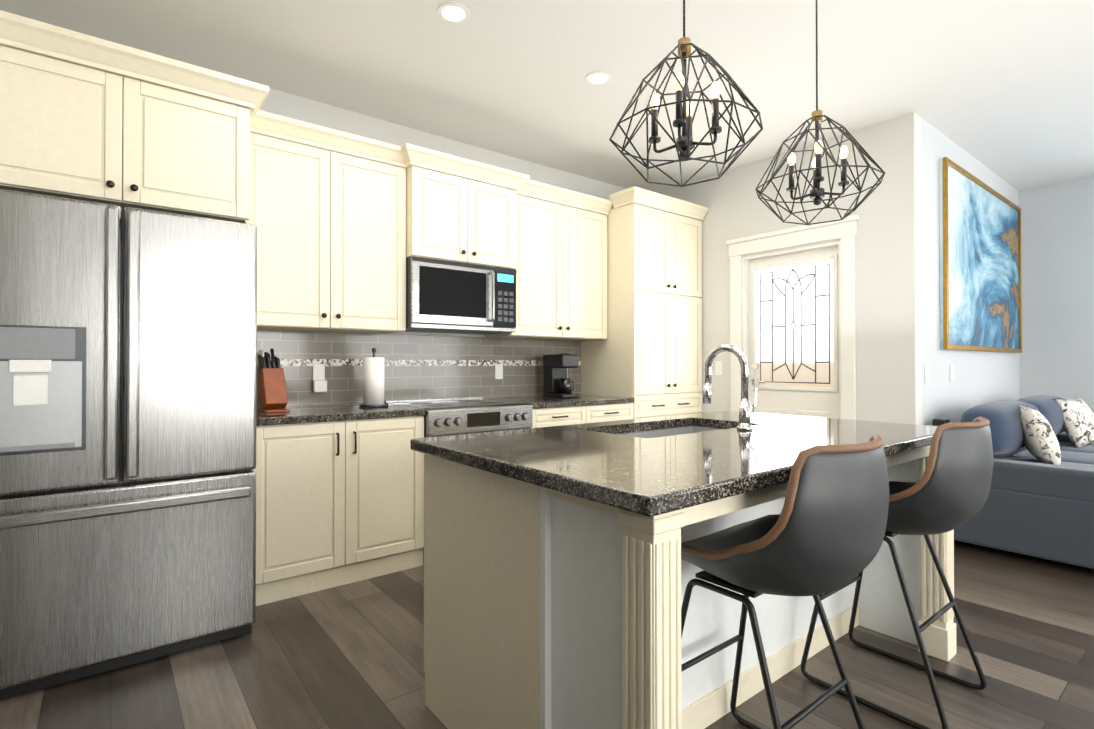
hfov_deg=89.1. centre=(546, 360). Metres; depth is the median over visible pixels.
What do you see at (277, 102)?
wall
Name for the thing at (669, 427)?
sink
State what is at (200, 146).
upper cabinet
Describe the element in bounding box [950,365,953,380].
switch plate
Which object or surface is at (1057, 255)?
wall
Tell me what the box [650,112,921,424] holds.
wall
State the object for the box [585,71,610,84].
recessed light
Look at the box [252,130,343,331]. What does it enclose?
upper cabinet
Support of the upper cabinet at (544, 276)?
attached to the wall at (277, 102)
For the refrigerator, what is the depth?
2.10 m
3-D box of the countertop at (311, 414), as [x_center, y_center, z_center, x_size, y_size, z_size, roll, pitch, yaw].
[-0.567,0.307,3.745,2.691,0.040,0.636,0,-1,-38]
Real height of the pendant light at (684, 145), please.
1.100 m
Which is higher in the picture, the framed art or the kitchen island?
the framed art
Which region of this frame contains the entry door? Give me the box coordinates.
[748,246,838,418]
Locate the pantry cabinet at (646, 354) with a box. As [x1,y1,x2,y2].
[581,186,707,418]
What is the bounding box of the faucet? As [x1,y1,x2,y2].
[703,344,757,431]
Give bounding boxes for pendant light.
[609,0,762,186]
[755,0,884,224]
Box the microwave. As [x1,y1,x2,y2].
[405,256,516,334]
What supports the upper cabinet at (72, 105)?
attached to the wall at (277, 102)
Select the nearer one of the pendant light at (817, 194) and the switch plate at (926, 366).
the pendant light at (817, 194)
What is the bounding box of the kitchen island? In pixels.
[424,448,955,728]
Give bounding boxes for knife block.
[258,348,289,412]
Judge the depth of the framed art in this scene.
4.35 m
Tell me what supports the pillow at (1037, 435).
on the sofa
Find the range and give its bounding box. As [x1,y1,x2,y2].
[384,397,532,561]
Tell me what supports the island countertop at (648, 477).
on the kitchen island
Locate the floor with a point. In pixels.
(349, 656)
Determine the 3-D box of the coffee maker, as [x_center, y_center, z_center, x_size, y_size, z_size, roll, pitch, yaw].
[0.106,0.119,4.367,0.171,0.345,0.250,0,-1,-38]
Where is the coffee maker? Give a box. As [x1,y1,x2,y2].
[543,353,578,397]
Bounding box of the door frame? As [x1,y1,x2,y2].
[725,215,858,419]
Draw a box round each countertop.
[257,394,634,425]
[410,411,936,519]
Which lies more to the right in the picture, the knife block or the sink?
the sink
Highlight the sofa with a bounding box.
[932,395,1093,568]
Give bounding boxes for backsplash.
[257,329,580,407]
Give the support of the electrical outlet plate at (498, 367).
attached to the backsplash
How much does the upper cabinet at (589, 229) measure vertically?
1.020 m
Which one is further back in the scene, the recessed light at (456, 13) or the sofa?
the sofa
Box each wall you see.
[250,88,647,408]
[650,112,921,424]
[921,118,1019,425]
[1018,177,1093,432]
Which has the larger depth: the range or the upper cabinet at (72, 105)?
the range
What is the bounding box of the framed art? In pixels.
[939,157,1021,352]
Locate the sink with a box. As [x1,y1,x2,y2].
[626,424,725,435]
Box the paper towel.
[359,348,387,406]
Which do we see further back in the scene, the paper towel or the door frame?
the door frame
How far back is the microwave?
3.62 m
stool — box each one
[681,434,888,728]
[800,417,993,728]
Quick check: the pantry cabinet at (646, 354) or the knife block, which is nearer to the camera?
the knife block
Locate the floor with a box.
[0,540,1093,728]
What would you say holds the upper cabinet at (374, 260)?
attached to the wall at (277, 102)
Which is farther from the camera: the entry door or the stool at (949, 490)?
the entry door
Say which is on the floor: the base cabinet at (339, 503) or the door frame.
the base cabinet at (339, 503)
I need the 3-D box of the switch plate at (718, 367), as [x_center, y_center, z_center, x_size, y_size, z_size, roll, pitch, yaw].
[1.472,0.070,4.762,0.006,0.120,0.070,0,-1,-38]
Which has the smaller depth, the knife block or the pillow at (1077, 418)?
the knife block
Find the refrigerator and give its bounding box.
[0,189,256,699]
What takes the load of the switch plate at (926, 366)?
attached to the wall at (982, 377)
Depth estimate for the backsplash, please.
3.85 m
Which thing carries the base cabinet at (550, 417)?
on the floor
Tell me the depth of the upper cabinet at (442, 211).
3.54 m
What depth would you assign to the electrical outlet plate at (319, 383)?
3.44 m
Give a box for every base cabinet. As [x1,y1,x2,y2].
[253,416,423,605]
[532,403,632,427]
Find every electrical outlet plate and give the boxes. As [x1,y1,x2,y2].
[313,364,326,392]
[495,364,502,378]
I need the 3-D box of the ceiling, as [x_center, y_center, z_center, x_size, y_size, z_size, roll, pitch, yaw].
[2.181,-1.679,2.248,7.760,0.100,6.830,0,-1,-38]
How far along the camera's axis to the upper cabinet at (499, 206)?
3.82 m
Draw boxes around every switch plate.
[715,361,721,374]
[925,365,928,382]
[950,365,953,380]
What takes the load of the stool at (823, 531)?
on the floor
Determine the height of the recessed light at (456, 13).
0.006 m
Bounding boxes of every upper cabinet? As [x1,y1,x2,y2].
[0,14,143,212]
[144,54,255,223]
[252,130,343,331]
[340,150,405,333]
[392,146,479,264]
[480,163,519,269]
[485,194,571,339]
[564,206,608,340]
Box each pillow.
[1020,405,1060,464]
[1054,397,1093,447]
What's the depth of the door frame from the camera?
4.14 m
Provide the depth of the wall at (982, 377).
3.95 m
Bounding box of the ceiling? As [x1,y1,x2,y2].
[0,0,1093,191]
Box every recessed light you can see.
[437,3,469,23]
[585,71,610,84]
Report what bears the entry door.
in the wall at (888, 305)

